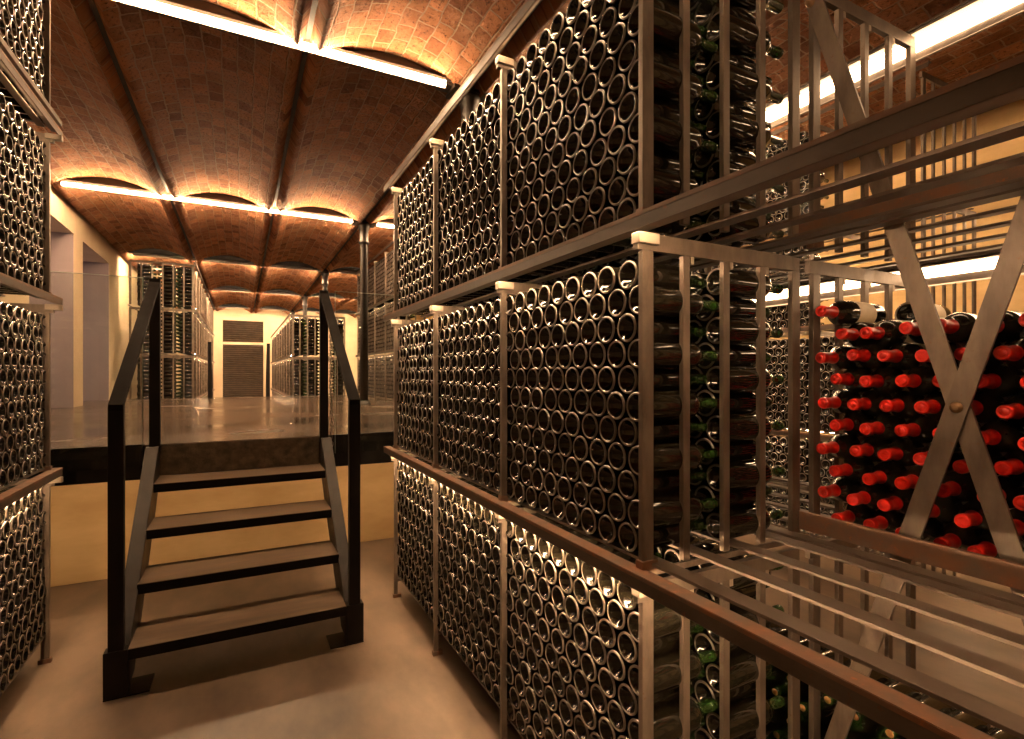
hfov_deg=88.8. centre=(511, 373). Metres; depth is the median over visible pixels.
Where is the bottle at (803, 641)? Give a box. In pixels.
[771,637,824,669]
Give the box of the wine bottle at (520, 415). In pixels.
[515,405,527,426]
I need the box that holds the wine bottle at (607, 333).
[597,316,620,343]
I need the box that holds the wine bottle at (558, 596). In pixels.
[552,584,573,610]
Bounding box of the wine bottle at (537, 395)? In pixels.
[531,387,546,409]
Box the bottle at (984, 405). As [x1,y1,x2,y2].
[972,392,1009,422]
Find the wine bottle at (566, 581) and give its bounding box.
[559,568,580,593]
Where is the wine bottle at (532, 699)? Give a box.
[525,684,543,710]
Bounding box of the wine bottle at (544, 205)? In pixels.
[538,194,558,217]
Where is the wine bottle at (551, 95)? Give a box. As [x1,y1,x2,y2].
[544,84,565,110]
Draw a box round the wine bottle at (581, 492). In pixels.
[573,481,592,507]
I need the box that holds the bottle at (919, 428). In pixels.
[894,415,938,443]
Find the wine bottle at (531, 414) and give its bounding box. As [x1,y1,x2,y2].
[526,407,539,428]
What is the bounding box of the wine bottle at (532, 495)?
[526,485,540,507]
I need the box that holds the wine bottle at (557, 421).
[550,410,566,433]
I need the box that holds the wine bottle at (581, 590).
[573,576,597,604]
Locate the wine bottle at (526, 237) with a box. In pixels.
[520,224,534,246]
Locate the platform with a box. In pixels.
[51,462,399,586]
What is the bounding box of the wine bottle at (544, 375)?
[538,367,552,389]
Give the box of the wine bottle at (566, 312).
[559,301,575,325]
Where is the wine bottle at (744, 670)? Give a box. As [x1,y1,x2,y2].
[706,650,771,693]
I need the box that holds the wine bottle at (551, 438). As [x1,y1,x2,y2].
[544,430,560,453]
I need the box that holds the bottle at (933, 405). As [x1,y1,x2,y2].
[914,391,944,420]
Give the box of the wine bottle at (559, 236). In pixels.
[552,229,610,258]
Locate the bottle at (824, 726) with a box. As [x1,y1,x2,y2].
[808,718,831,738]
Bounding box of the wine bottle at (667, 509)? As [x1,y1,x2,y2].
[628,493,718,529]
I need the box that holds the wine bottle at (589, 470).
[580,460,601,486]
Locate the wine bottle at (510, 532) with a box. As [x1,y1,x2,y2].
[505,512,547,537]
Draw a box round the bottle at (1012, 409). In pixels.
[996,394,1023,426]
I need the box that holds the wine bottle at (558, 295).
[551,281,567,305]
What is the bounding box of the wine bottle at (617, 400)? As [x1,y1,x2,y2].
[607,391,629,419]
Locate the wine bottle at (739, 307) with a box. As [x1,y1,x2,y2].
[696,294,770,321]
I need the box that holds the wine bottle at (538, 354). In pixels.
[531,347,546,369]
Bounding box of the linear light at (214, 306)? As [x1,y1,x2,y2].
[214,306,354,313]
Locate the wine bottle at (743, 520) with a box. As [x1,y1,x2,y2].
[706,505,782,540]
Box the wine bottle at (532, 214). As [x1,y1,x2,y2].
[526,201,545,224]
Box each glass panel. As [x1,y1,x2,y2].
[51,271,142,471]
[335,291,393,452]
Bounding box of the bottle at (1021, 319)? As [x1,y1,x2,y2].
[1018,313,1023,326]
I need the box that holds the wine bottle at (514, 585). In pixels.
[509,575,525,597]
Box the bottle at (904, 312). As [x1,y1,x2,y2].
[895,302,952,320]
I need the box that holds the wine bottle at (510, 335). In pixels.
[506,331,516,351]
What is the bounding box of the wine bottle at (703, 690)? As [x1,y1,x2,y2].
[694,671,771,707]
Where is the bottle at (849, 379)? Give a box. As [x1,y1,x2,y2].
[830,366,875,391]
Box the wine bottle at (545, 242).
[538,235,611,262]
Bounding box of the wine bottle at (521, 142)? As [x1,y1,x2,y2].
[515,132,530,154]
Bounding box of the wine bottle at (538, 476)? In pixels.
[532,468,546,490]
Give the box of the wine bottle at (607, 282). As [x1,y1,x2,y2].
[597,266,622,294]
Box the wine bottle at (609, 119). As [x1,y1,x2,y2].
[599,107,628,137]
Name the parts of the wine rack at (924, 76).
post, post, frame, frame, post, post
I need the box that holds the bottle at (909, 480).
[894,465,953,491]
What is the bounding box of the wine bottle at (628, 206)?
[617,197,704,234]
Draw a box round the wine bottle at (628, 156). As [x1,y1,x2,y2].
[617,144,704,181]
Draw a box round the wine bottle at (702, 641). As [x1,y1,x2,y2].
[694,627,770,661]
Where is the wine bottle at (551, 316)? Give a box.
[544,304,561,327]
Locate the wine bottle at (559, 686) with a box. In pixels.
[552,670,573,697]
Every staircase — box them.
[103,278,363,701]
[208,342,269,397]
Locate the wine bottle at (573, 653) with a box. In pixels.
[565,638,589,667]
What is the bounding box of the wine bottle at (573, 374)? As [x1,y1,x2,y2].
[565,366,582,391]
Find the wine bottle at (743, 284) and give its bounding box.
[706,267,783,299]
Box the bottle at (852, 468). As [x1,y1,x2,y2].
[829,456,880,481]
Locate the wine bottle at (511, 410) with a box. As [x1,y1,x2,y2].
[507,404,517,424]
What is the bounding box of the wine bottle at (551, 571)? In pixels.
[544,559,565,584]
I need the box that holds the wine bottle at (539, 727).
[533,711,548,737]
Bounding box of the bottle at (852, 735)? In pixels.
[846,731,873,738]
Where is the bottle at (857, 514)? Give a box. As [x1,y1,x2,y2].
[831,503,877,524]
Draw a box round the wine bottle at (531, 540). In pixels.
[525,524,572,551]
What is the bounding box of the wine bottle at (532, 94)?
[525,82,544,107]
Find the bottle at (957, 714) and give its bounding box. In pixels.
[947,709,990,731]
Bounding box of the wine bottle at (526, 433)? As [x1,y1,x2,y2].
[520,425,534,446]
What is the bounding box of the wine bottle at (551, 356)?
[545,346,559,369]
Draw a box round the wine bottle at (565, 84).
[558,70,581,98]
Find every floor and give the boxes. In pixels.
[0,522,1023,738]
[51,395,398,462]
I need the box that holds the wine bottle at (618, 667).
[607,637,692,680]
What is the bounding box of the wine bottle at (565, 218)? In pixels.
[558,203,578,229]
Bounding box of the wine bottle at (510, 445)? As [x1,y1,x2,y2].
[506,440,516,460]
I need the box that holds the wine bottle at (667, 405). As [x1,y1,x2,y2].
[626,390,716,421]
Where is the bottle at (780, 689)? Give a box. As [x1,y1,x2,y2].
[771,673,808,696]
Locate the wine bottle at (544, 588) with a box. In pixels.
[538,576,556,600]
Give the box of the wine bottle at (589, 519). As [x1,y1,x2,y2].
[580,507,608,533]
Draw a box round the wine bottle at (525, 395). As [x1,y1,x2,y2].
[520,387,532,408]
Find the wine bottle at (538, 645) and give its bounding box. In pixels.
[531,631,551,656]
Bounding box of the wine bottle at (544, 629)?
[538,616,557,641]
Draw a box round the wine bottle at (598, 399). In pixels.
[590,390,609,416]
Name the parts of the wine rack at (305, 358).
post, post, frame, frame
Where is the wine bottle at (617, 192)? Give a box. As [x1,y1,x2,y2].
[608,176,659,206]
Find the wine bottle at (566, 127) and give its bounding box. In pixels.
[557,115,578,142]
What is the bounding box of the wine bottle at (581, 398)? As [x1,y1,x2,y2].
[574,389,591,414]
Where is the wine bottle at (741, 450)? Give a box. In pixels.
[695,437,771,464]
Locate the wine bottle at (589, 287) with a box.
[581,271,600,298]
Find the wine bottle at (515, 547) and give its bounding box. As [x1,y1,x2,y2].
[510,538,524,559]
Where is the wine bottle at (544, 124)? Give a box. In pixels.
[538,111,557,136]
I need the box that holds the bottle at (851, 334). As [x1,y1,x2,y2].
[835,322,875,347]
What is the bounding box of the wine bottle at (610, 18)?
[599,6,627,39]
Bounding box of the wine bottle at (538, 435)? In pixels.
[532,427,546,449]
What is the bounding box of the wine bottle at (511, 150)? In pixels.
[506,141,519,163]
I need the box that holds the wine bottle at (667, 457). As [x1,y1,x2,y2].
[628,442,717,475]
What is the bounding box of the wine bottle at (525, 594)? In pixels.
[519,583,536,606]
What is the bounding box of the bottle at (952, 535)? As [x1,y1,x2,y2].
[933,522,982,549]
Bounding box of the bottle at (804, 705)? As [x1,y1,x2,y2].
[800,691,836,712]
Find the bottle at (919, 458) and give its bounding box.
[913,443,962,470]
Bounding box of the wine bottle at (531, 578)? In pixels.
[525,567,544,590]
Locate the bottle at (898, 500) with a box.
[877,488,912,514]
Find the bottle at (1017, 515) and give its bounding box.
[1010,508,1023,540]
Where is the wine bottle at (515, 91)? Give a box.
[509,80,524,103]
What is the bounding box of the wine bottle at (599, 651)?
[590,634,616,664]
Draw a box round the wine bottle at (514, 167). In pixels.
[509,155,523,177]
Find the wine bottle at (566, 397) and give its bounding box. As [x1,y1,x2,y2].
[558,389,575,413]
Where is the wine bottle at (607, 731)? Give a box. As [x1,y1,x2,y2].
[598,714,626,738]
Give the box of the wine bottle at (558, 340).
[551,324,566,347]
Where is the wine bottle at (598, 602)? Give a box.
[589,586,617,616]
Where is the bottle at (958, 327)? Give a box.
[940,312,977,343]
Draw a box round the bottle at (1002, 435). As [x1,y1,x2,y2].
[980,419,1023,451]
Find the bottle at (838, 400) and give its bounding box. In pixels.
[818,389,863,414]
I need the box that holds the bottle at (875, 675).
[823,670,890,704]
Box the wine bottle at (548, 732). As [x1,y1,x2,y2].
[544,725,556,738]
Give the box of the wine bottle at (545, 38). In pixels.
[538,28,556,55]
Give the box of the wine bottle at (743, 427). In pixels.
[706,413,783,442]
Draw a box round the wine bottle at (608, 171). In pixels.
[599,156,627,186]
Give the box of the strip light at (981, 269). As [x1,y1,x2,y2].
[753,248,1023,306]
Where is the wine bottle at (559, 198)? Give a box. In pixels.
[551,186,571,210]
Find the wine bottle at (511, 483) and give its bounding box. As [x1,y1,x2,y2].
[506,477,515,497]
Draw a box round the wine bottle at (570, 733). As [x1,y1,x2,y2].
[565,727,577,738]
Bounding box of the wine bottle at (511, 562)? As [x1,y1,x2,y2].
[506,553,517,574]
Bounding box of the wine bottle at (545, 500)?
[538,490,554,513]
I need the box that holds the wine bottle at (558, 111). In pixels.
[550,99,573,125]
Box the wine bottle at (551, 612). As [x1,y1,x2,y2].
[544,600,564,626]
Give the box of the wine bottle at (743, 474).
[706,460,784,491]
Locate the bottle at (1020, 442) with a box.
[1017,435,1023,450]
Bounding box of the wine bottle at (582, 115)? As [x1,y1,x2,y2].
[574,103,599,131]
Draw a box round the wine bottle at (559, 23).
[550,12,572,41]
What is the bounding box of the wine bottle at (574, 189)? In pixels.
[566,177,587,203]
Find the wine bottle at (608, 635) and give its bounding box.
[598,617,627,647]
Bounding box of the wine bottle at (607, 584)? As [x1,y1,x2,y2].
[597,562,677,597]
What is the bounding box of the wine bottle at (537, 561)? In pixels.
[531,551,549,575]
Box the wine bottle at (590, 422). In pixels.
[582,413,602,439]
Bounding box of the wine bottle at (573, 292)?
[565,276,584,301]
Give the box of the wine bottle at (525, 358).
[520,348,532,369]
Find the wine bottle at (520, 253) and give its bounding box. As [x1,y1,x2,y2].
[515,246,566,271]
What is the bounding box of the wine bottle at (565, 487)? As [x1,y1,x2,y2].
[557,476,576,501]
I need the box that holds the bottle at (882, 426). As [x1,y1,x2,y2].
[859,413,907,440]
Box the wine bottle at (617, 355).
[607,340,630,368]
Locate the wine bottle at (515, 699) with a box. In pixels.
[510,685,525,709]
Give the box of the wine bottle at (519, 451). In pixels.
[514,443,527,464]
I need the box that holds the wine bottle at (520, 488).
[514,481,528,502]
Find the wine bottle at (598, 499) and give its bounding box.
[589,486,611,513]
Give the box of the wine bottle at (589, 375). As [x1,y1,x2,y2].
[581,366,600,392]
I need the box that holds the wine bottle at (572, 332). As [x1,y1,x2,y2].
[565,321,582,346]
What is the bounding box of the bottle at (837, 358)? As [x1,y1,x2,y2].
[815,345,861,370]
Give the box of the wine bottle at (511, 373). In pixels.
[507,368,516,388]
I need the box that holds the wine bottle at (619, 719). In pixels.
[607,684,693,732]
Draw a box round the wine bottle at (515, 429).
[510,423,521,443]
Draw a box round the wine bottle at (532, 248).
[526,241,581,267]
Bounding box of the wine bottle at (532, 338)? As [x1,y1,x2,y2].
[526,328,540,349]
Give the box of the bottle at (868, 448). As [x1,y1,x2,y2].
[849,435,894,461]
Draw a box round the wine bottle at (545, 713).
[538,697,557,724]
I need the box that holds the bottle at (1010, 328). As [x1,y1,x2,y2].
[995,311,1023,342]
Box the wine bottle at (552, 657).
[545,642,565,668]
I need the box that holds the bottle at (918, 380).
[895,366,940,394]
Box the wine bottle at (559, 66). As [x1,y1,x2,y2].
[551,56,570,83]
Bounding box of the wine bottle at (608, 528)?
[598,514,624,542]
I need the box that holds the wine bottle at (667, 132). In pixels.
[628,112,717,155]
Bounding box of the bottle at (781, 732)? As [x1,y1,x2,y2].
[773,713,808,738]
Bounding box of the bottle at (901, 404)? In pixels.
[879,390,926,418]
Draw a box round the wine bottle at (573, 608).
[564,594,589,622]
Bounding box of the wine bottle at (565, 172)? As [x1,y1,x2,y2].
[558,159,581,185]
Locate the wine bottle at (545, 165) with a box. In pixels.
[538,153,555,177]
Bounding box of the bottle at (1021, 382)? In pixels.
[1019,377,1023,388]
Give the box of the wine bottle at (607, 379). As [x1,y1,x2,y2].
[597,366,620,393]
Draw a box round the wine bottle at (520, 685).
[515,673,530,696]
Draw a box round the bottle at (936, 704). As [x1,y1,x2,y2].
[884,693,954,738]
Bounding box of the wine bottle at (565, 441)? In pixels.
[558,432,575,456]
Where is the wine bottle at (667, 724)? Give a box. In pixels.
[628,698,717,738]
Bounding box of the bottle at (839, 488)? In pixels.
[817,476,863,501]
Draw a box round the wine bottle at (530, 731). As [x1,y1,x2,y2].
[526,723,542,738]
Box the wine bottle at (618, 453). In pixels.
[608,441,631,470]
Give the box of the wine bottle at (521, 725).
[515,710,530,734]
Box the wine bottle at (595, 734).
[589,729,601,738]
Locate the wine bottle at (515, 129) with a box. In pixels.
[509,118,523,140]
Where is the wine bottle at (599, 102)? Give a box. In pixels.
[589,89,618,119]
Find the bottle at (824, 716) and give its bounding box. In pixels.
[786,696,833,724]
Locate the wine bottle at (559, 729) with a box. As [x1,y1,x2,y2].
[551,711,573,738]
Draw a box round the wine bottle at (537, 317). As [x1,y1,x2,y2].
[531,306,546,329]
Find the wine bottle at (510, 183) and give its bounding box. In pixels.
[506,178,518,199]
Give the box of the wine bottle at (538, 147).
[531,137,549,161]
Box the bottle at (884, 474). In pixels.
[862,460,912,488]
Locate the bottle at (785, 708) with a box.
[772,693,807,710]
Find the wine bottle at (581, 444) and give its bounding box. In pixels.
[573,435,592,461]
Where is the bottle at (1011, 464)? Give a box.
[994,449,1023,481]
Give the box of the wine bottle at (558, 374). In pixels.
[551,367,567,390]
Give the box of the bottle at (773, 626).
[770,623,780,629]
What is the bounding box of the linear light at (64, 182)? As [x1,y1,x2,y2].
[61,179,352,223]
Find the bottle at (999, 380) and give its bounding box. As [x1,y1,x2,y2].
[978,365,1023,396]
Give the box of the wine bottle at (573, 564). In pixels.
[565,544,619,576]
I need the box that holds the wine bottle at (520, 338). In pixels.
[515,330,527,350]
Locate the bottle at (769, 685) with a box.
[747,680,778,697]
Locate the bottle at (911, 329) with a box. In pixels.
[899,317,944,343]
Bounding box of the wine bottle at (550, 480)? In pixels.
[544,472,560,495]
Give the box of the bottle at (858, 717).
[853,678,919,721]
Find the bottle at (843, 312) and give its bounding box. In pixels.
[815,300,886,326]
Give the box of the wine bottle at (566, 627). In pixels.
[558,611,582,638]
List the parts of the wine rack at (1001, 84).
post, post, post, frame, frame, post, post, post, frame, frame, frame, post, post, post, frame, frame, frame, post, post, post, frame, frame, post, post, post, retaining rail, retaining rail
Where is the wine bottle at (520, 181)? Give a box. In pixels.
[515,170,532,192]
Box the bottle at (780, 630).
[773,627,801,637]
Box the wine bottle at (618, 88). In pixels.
[607,73,692,116]
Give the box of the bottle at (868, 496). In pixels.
[846,484,892,508]
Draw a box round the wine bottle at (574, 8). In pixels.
[566,0,587,26]
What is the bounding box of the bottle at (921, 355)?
[915,341,965,368]
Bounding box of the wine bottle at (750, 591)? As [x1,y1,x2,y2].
[694,585,769,607]
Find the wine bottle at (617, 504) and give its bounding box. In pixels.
[607,491,693,521]
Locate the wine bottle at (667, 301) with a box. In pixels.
[629,285,719,317]
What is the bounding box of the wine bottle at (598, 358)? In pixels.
[589,341,610,368]
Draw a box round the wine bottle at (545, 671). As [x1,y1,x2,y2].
[538,657,557,683]
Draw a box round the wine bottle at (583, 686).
[574,668,598,697]
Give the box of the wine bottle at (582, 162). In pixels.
[573,149,597,177]
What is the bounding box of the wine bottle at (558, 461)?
[551,452,568,476]
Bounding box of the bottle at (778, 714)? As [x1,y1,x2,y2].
[766,697,787,722]
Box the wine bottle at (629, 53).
[618,39,705,86]
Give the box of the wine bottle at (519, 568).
[514,560,530,582]
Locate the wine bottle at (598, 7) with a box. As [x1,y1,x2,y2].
[590,0,612,24]
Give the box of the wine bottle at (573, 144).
[565,131,590,158]
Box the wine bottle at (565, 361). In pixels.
[558,344,574,369]
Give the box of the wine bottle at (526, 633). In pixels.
[520,621,536,644]
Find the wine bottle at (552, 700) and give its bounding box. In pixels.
[544,684,564,711]
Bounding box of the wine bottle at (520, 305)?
[515,292,526,312]
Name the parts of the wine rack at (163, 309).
post, post, frame, frame, frame, post, post, post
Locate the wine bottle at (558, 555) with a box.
[551,537,602,567]
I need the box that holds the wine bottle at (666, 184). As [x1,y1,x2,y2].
[626,165,699,201]
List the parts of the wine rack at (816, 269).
post, post, post, frame, frame, frame, post, post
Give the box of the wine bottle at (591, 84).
[582,72,607,102]
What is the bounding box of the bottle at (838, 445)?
[816,433,865,458]
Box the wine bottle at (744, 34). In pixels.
[706,11,783,59]
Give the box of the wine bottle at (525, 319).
[520,309,533,330]
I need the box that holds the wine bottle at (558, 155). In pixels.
[551,143,573,168]
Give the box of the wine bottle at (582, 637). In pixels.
[573,622,596,650]
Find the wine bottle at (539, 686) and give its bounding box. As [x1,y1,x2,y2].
[532,671,551,697]
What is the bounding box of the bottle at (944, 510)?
[929,496,965,522]
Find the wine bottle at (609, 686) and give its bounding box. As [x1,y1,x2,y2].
[598,666,627,698]
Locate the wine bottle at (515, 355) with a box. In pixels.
[510,349,521,369]
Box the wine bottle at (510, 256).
[506,251,554,275]
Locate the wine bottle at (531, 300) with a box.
[525,288,539,310]
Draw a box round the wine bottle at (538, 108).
[532,96,550,121]
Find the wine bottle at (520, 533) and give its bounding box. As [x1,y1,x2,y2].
[515,518,559,544]
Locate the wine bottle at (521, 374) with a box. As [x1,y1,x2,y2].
[515,368,528,388]
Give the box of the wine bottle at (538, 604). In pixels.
[531,591,551,615]
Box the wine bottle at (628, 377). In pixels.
[618,365,706,394]
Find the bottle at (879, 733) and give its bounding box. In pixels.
[869,723,905,738]
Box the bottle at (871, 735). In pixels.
[864,733,873,738]
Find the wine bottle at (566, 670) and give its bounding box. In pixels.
[558,654,580,682]
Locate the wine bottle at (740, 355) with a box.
[698,342,771,368]
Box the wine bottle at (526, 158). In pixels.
[520,146,536,169]
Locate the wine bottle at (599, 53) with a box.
[589,39,618,71]
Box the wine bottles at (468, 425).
[0,0,916,738]
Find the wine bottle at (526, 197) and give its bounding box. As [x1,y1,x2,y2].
[520,185,536,208]
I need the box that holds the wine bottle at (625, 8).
[618,0,706,37]
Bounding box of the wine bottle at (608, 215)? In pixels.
[598,206,668,238]
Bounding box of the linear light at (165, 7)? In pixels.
[112,0,445,88]
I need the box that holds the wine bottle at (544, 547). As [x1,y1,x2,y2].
[538,530,587,558]
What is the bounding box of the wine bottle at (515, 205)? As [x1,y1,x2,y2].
[510,193,525,214]
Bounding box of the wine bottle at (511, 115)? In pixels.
[507,105,518,126]
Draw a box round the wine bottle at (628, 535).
[618,518,706,551]
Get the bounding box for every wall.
[0,185,174,406]
[175,308,393,397]
[411,99,1023,435]
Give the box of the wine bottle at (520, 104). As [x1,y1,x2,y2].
[514,94,532,117]
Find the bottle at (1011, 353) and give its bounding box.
[993,337,1023,369]
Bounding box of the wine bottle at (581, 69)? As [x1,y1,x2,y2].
[572,56,598,86]
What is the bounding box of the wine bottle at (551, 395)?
[544,388,560,411]
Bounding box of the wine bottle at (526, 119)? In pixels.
[520,108,537,131]
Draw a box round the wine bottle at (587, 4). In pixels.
[581,0,592,9]
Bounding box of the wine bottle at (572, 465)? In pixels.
[565,456,582,481]
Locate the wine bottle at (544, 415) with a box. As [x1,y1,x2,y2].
[538,408,552,430]
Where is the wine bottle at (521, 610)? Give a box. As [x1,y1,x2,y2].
[515,598,531,620]
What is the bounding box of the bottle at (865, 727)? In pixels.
[848,717,876,734]
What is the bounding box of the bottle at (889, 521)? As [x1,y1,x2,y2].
[863,509,904,532]
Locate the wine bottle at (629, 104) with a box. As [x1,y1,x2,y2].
[618,91,706,134]
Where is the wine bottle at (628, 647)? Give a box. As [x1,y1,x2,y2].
[617,624,704,662]
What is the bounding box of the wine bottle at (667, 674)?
[628,649,716,696]
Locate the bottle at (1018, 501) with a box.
[1013,487,1023,510]
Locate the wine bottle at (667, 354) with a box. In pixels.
[627,338,717,368]
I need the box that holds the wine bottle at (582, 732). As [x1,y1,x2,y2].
[574,713,598,738]
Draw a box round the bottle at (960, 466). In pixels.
[952,448,1006,475]
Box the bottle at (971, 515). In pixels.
[954,499,1012,531]
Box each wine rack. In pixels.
[0,0,62,696]
[128,259,214,398]
[271,312,344,395]
[355,240,425,400]
[384,0,1023,738]
[704,0,1017,738]
[743,60,975,575]
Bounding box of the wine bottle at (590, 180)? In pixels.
[581,167,608,195]
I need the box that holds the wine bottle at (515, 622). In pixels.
[510,612,526,634]
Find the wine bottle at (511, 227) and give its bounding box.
[507,215,517,235]
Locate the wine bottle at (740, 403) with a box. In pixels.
[697,389,772,416]
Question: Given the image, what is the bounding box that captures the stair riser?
[160,436,318,475]
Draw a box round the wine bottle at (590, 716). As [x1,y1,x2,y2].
[580,697,607,729]
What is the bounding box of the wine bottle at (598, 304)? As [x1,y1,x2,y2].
[589,293,611,320]
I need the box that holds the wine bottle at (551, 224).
[545,211,561,235]
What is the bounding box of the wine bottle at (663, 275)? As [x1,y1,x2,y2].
[618,260,706,290]
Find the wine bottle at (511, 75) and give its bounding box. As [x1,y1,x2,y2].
[507,68,519,90]
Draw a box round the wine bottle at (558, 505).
[552,495,569,519]
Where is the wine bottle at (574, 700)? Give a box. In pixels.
[566,683,589,712]
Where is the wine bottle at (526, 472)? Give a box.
[521,464,533,485]
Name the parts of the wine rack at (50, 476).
retaining rail, frame, frame, frame, post, post, post, post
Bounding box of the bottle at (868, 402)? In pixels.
[847,390,892,416]
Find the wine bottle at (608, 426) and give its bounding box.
[599,415,620,442]
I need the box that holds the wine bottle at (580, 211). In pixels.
[572,195,591,222]
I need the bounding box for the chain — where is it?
[329,333,333,445]
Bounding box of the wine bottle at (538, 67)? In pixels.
[531,56,550,81]
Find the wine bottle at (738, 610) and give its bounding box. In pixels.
[707,605,783,643]
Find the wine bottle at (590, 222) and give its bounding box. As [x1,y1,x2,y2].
[581,214,632,247]
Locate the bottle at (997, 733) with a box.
[984,726,1019,738]
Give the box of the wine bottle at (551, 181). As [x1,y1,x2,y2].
[545,169,566,193]
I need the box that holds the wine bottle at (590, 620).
[582,605,607,634]
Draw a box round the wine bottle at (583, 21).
[574,9,598,40]
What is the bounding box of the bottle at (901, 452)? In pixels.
[877,438,929,466]
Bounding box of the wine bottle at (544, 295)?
[538,285,553,307]
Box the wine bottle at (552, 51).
[544,41,565,69]
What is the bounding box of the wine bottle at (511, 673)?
[506,661,519,684]
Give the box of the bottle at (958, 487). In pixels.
[937,471,976,501]
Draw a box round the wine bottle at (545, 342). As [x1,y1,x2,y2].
[539,326,552,348]
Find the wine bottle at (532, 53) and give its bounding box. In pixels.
[526,42,542,68]
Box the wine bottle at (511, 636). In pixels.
[507,625,520,647]
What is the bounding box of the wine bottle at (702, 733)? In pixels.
[694,724,755,738]
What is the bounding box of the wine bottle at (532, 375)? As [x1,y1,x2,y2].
[527,367,539,389]
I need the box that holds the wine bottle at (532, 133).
[526,122,545,146]
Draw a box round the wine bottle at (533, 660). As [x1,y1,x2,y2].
[527,645,545,670]
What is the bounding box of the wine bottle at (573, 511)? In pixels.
[565,501,583,526]
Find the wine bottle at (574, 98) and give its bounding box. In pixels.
[565,86,588,114]
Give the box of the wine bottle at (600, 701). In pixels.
[590,682,616,713]
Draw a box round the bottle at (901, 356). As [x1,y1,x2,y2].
[877,342,927,369]
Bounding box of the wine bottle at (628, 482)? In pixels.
[618,469,706,499]
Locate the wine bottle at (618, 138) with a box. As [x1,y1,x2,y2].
[607,125,693,163]
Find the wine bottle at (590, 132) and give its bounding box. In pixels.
[580,119,607,148]
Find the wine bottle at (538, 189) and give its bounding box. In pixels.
[532,177,548,201]
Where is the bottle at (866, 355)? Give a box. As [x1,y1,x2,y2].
[846,343,892,369]
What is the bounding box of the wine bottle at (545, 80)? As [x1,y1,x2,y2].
[538,69,557,95]
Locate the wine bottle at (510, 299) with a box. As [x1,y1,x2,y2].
[506,295,516,315]
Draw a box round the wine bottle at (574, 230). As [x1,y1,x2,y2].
[566,222,627,253]
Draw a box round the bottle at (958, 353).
[954,342,1004,369]
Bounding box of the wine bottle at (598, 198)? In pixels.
[588,186,614,215]
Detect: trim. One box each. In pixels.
[24,444,144,485]
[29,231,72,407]
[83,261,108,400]
[328,431,408,466]
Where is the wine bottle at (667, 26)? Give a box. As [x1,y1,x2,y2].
[627,3,717,54]
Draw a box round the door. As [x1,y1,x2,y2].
[219,317,265,396]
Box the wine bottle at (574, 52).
[566,41,588,70]
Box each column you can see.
[284,309,300,317]
[295,294,314,392]
[312,268,337,290]
[352,219,376,404]
[435,81,488,123]
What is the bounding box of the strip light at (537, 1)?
[389,0,540,187]
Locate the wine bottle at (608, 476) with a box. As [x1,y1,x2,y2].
[598,464,621,492]
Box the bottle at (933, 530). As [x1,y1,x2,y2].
[895,519,953,541]
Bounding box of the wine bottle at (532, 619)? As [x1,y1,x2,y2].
[527,607,543,630]
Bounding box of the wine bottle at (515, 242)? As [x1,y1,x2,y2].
[510,230,522,251]
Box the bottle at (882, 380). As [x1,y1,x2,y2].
[859,367,908,393]
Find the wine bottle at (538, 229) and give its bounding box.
[532,218,547,241]
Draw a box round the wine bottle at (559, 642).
[551,627,573,653]
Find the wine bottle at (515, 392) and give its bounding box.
[510,386,521,406]
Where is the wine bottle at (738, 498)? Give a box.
[694,484,771,512]
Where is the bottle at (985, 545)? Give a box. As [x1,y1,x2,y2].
[967,531,1023,558]
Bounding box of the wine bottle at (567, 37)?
[559,26,581,55]
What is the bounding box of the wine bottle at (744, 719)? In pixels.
[706,695,784,738]
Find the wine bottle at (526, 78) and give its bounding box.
[520,68,537,93]
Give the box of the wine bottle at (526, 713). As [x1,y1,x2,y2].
[520,698,538,723]
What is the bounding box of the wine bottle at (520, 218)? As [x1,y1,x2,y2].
[515,208,530,230]
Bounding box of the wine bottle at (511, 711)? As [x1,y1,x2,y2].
[507,697,519,720]
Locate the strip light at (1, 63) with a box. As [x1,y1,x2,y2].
[0,61,42,115]
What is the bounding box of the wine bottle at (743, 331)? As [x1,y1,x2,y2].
[706,317,782,344]
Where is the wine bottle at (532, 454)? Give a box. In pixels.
[525,446,540,468]
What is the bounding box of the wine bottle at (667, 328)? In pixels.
[617,313,705,342]
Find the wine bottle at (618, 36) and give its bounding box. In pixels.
[607,22,694,69]
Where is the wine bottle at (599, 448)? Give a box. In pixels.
[590,438,611,465]
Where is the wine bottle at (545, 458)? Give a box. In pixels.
[539,449,553,472]
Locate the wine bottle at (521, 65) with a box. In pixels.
[515,56,530,79]
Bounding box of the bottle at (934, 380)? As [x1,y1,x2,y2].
[932,365,984,391]
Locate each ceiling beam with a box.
[70,177,393,222]
[88,0,214,307]
[122,0,491,92]
[253,0,318,310]
[293,0,542,308]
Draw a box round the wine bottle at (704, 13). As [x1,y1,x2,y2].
[694,0,755,26]
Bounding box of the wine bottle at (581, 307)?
[574,297,591,322]
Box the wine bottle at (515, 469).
[510,460,522,481]
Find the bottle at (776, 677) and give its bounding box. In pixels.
[766,667,785,684]
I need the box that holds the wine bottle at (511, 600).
[506,589,519,611]
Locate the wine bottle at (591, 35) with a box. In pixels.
[581,24,607,56]
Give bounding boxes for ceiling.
[26,0,1023,317]
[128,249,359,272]
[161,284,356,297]
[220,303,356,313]
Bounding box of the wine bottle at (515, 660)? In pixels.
[510,648,526,671]
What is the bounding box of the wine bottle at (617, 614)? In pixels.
[607,598,658,629]
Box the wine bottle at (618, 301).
[608,289,632,317]
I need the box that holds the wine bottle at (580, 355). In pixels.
[572,343,591,368]
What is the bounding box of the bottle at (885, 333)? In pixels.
[859,320,913,346]
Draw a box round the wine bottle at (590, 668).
[580,651,606,681]
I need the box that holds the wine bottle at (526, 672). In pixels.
[520,659,537,684]
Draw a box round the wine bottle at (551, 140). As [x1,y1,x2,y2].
[545,127,565,152]
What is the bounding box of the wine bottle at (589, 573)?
[581,552,661,586]

